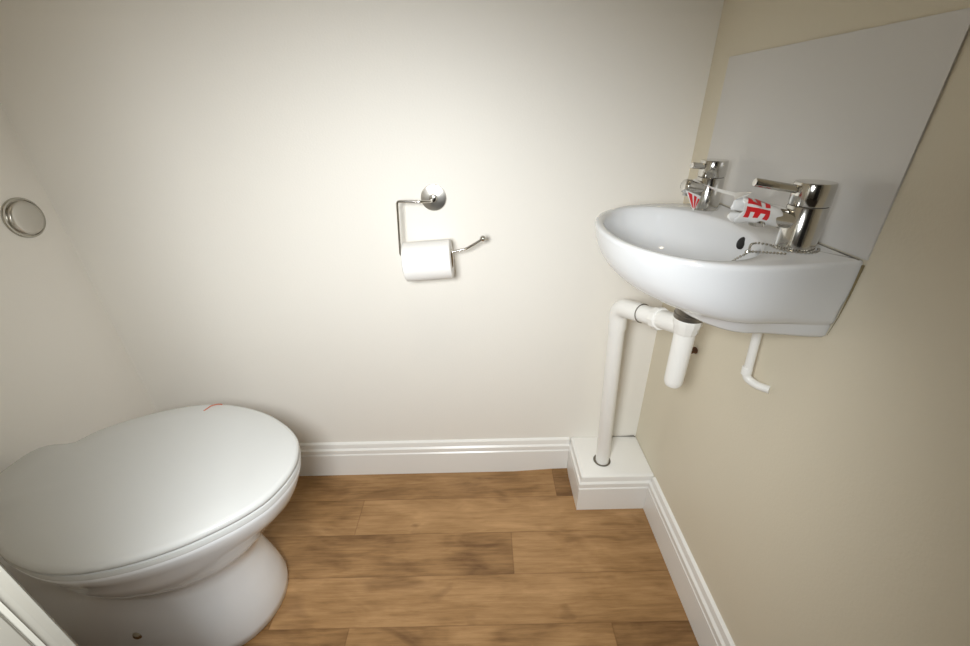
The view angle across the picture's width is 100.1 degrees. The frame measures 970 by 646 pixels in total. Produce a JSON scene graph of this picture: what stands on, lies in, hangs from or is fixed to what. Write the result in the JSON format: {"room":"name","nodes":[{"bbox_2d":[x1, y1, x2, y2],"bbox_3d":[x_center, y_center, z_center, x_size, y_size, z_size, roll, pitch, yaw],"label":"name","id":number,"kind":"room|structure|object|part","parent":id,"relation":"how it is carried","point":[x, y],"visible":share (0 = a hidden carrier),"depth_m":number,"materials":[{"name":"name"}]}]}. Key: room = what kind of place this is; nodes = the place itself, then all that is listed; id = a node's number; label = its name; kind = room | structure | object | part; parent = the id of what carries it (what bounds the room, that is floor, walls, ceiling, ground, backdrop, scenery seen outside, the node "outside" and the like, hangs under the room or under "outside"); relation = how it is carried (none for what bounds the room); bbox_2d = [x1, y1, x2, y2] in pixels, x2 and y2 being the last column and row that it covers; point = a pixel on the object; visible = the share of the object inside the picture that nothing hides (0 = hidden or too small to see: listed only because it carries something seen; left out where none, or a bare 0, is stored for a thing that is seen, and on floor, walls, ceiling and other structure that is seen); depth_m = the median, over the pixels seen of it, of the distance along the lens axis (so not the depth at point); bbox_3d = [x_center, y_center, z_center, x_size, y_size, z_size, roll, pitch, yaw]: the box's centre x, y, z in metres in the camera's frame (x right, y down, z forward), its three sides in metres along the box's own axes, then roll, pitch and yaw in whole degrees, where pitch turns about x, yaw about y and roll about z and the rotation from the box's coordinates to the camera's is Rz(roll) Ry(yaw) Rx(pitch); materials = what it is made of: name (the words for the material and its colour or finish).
{"room":"bathroom","nodes":[
{"label":"bathroom","id":0,"kind":"room"},
{"bbox_2d":[0,103,156,472],"bbox_3d":[-0.958,-0.357,0.313,0.100,2.400,0.847,-1,28,0],"label":"wall","id":1,"kind":"structure","parent":0,"point":[67,375],"depth_m":0.84,"materials":[{"name":"paint"}]},
{"bbox_2d":[0,197,45,237],"bbox_3d":[-0.900,-0.206,0.798,0.011,0.077,0.077,-1,28,0],"label":"button","id":2,"kind":"object","parent":1,"relation":"attached to","point":[22,217],"visible":1,"depth_m":0.79,"materials":[{"name":"grey metal"}]},
{"bbox_2d":[0,0,723,442],"bbox_3d":[-0.251,-0.594,0.732,1.526,2.400,0.100,-1,28,0],"label":"wall","id":3,"kind":"structure","parent":0,"point":[227,178],"depth_m":0.83,"materials":[{"name":"paint"}]},
{"bbox_2d":[299,437,568,475],"bbox_3d":[-0.324,0.397,1.191,1.134,0.121,0.012,-1,28,0],"label":"baseboard","id":4,"kind":"structure","parent":3,"relation":"attached to","point":[504,454],"depth_m":1.18,"materials":[{"name":"white wood"}]},
{"bbox_2d":[396,184,485,255],"bbox_3d":[-0.089,-0.212,0.840,0.181,0.134,0.069,-1,28,0],"label":"toilet roll holder","id":5,"kind":"object","parent":3,"relation":"attached to","point":[433,196],"visible":0.84,"depth_m":0.84,"materials":[{"name":"silver metal"}]},
{"bbox_2d":[401,239,453,280],"bbox_3d":[-0.118,-0.131,0.851,0.103,0.086,0.082,-1,28,0],"label":"toilet roll","id":6,"kind":"object","parent":5,"relation":"hanging from","point":[429,259],"visible":1,"depth_m":0.82,"materials":[{"name":"white paper"}]},
{"bbox_3d":[-0.107,-0.261,0.848,0.054,0.054,0.008,-1,28,0],"label":"wall plate","id":7,"kind":"part","parent":5,"relation":"part of","materials":[{"name":"silver metal"}]},
{"bbox_2d":[242,468,698,645],"bbox_3d":[-0.223,0.639,0.854,1.326,0.013,0.838,-1,28,0],"label":"floor","id":8,"kind":"structure","parent":0,"point":[506,558],"depth_m":0.96,"materials":[{"name":"brown wood"}]},
{"bbox_2d":[0,404,300,645],"bbox_3d":[-0.612,0.437,0.812,0.555,0.417,0.359,-1,28,0],"label":"toilet","id":9,"kind":"object","parent":8,"relation":"on","point":[147,530],"visible":0.98,"depth_m":0.70,"materials":[{"name":"white ceramic"}]},
{"bbox_3d":[-0.566,0.275,0.727,0.454,0.013,0.358,-1,28,0],"label":"seat","id":10,"kind":"part","parent":9,"relation":"part of","materials":[{"name":"white plastic"}]},
{"bbox_2d":[567,435,653,509],"bbox_3d":[0.338,0.412,1.130,0.191,0.125,0.148,-1,28,0],"label":"pipe boxing","id":11,"kind":"object","parent":8,"relation":"on","point":[622,483],"visible":0.77,"depth_m":1.08,"materials":[{"name":"white painted wood"}]},
{"bbox_2d":[635,0,969,645],"bbox_3d":[0.467,-0.389,0.313,0.100,2.400,0.847,-1,28,0],"label":"wall","id":12,"kind":"structure","parent":0,"point":[830,506],"depth_m":0.48,"materials":[{"name":"beige paint"}]},
{"bbox_2d":[643,477,734,645],"bbox_3d":[0.432,0.581,0.810,0.012,0.121,0.579,-1,28,0],"label":"baseboard","id":13,"kind":"structure","parent":12,"relation":"attached to","point":[708,626],"depth_m":0.87,"materials":[{"name":"white wood"}]},
{"bbox_2d":[691,347,697,353],"bbox_3d":[0.420,0.055,0.823,0.017,0.015,0.015,-1,28,0],"label":"plug","id":14,"kind":"object","parent":12,"relation":"attached to","point":[694,349],"visible":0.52,"depth_m":0.82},
{"bbox_2d":[595,203,864,336],"bbox_3d":[0.296,-0.094,0.616,0.255,0.106,0.334,-1,28,0],"label":"basin","id":15,"kind":"object","parent":12,"relation":"attached to","point":[680,257],"visible":0.95,"depth_m":0.50,"materials":[{"name":"white ceramic"}]},
{"bbox_2d":[596,299,702,464],"bbox_3d":[0.311,0.173,0.864,0.066,0.600,0.250,-6,28,-8],"label":"pipe","id":16,"kind":"object","parent":15,"relation":"attached to","point":[684,328],"visible":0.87,"depth_m":0.79,"materials":[{"name":"plastic"}]},
{"bbox_3d":[0.317,-0.007,0.727,0.038,0.063,0.120,-8,29,-13],"label":"trap arm","id":17,"kind":"part","parent":16,"relation":"part of","materials":[{"name":"white plastic"}]},
{"bbox_2d":[680,159,728,210],"bbox_3d":[0.359,-0.230,0.677,0.072,0.078,0.043,-1,28,0],"label":"tap","id":18,"kind":"object","parent":15,"relation":"on","point":[712,172],"visible":0.98,"depth_m":0.66,"materials":[{"name":"silver metal"}]},
{"bbox_3d":[0.342,-0.224,0.671,0.036,0.027,0.022,-8,29,-12],"label":"spout","id":19,"kind":"part","parent":18,"relation":"part of","materials":[{"name":"silver metal"}]},
{"bbox_3d":[0.343,-0.253,0.654,0.026,0.012,0.010,-10,29,-15],"label":"lever","id":20,"kind":"part","parent":18,"relation":"part of","materials":[{"name":"silver metal"}]},
{"bbox_3d":[0.373,-0.253,0.665,0.041,0.025,0.041,-1,28,0],"label":"handle","id":21,"kind":"part","parent":18,"relation":"part of","materials":[{"name":"silver metal"}]},
{"bbox_2d":[686,179,786,226],"bbox_3d":[0.322,-0.166,0.568,0.064,0.066,0.220,-1,28,0],"label":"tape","id":22,"kind":"object","parent":15,"relation":"on","point":[754,210],"visible":1,"depth_m":0.47,"materials":[{"name":"white plastic"}]},
{"bbox_2d":[747,178,838,253],"bbox_3d":[0.354,-0.128,0.479,0.091,0.083,0.043,-1,28,0],"label":"tap","id":23,"kind":"object","parent":15,"relation":"on","point":[801,224],"visible":0.98,"depth_m":0.47,"materials":[{"name":"silver metal"}]},
{"bbox_3d":[0.333,-0.157,0.466,0.052,0.018,0.010,0,28,2],"label":"lever","id":24,"kind":"part","parent":23,"relation":"part of","materials":[{"name":"silver metal"}]},
{"bbox_2d":[732,242,819,260],"bbox_3d":[0.349,-0.083,0.498,0.106,0.023,0.045,-1,28,0],"label":"chain","id":25,"kind":"object","parent":23,"relation":"attached to","point":[748,250],"visible":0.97,"depth_m":0.48,"materials":[{"name":"grey metal"}]},
{"bbox_3d":[0.337,-0.127,0.481,0.053,0.031,0.023,-1,28,0],"label":"spout","id":26,"kind":"part","parent":23,"relation":"part of","materials":[{"name":"silver metal"}]},
{"bbox_3d":[0.377,-0.150,0.468,0.041,0.025,0.041,-1,28,0],"label":"handle","id":27,"kind":"part","parent":23,"relation":"part of","materials":[{"name":"silver metal"}]},
{"bbox_2d":[741,333,770,393],"bbox_3d":[0.412,0.039,0.599,0.016,0.133,0.050,-16,31,-26],"label":"supply pipe","id":28,"kind":"object","parent":12,"relation":"attached to","point":[747,368],"visible":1,"depth_m":0.61,"materials":[{"name":"white plastic"}]},
{"bbox_2d":[707,8,969,259],"bbox_3d":[0.419,-0.260,0.569,0.002,0.226,0.388,-1,28,0],"label":"backsplash","id":29,"kind":"structure","parent":12,"relation":"attached to","point":[854,110],"depth_m":0.47,"materials":[{"name":"white"}]},
{"bbox_3d":[-0.242,-0.226,-0.017,1.326,2.350,0.086,-1,28,0],"label":"wall","id":30,"kind":"structure","parent":0,"visible":0},
{"bbox_2d":[0,562,78,645],"bbox_3d":[0.028,-0.114,0.050,0.790,2.078,0.105,-1,28,0],"label":"door","id":31,"kind":"structure","parent":30,"relation":"in","point":[23,621],"depth_m":0.25,"materials":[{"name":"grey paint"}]}
]}

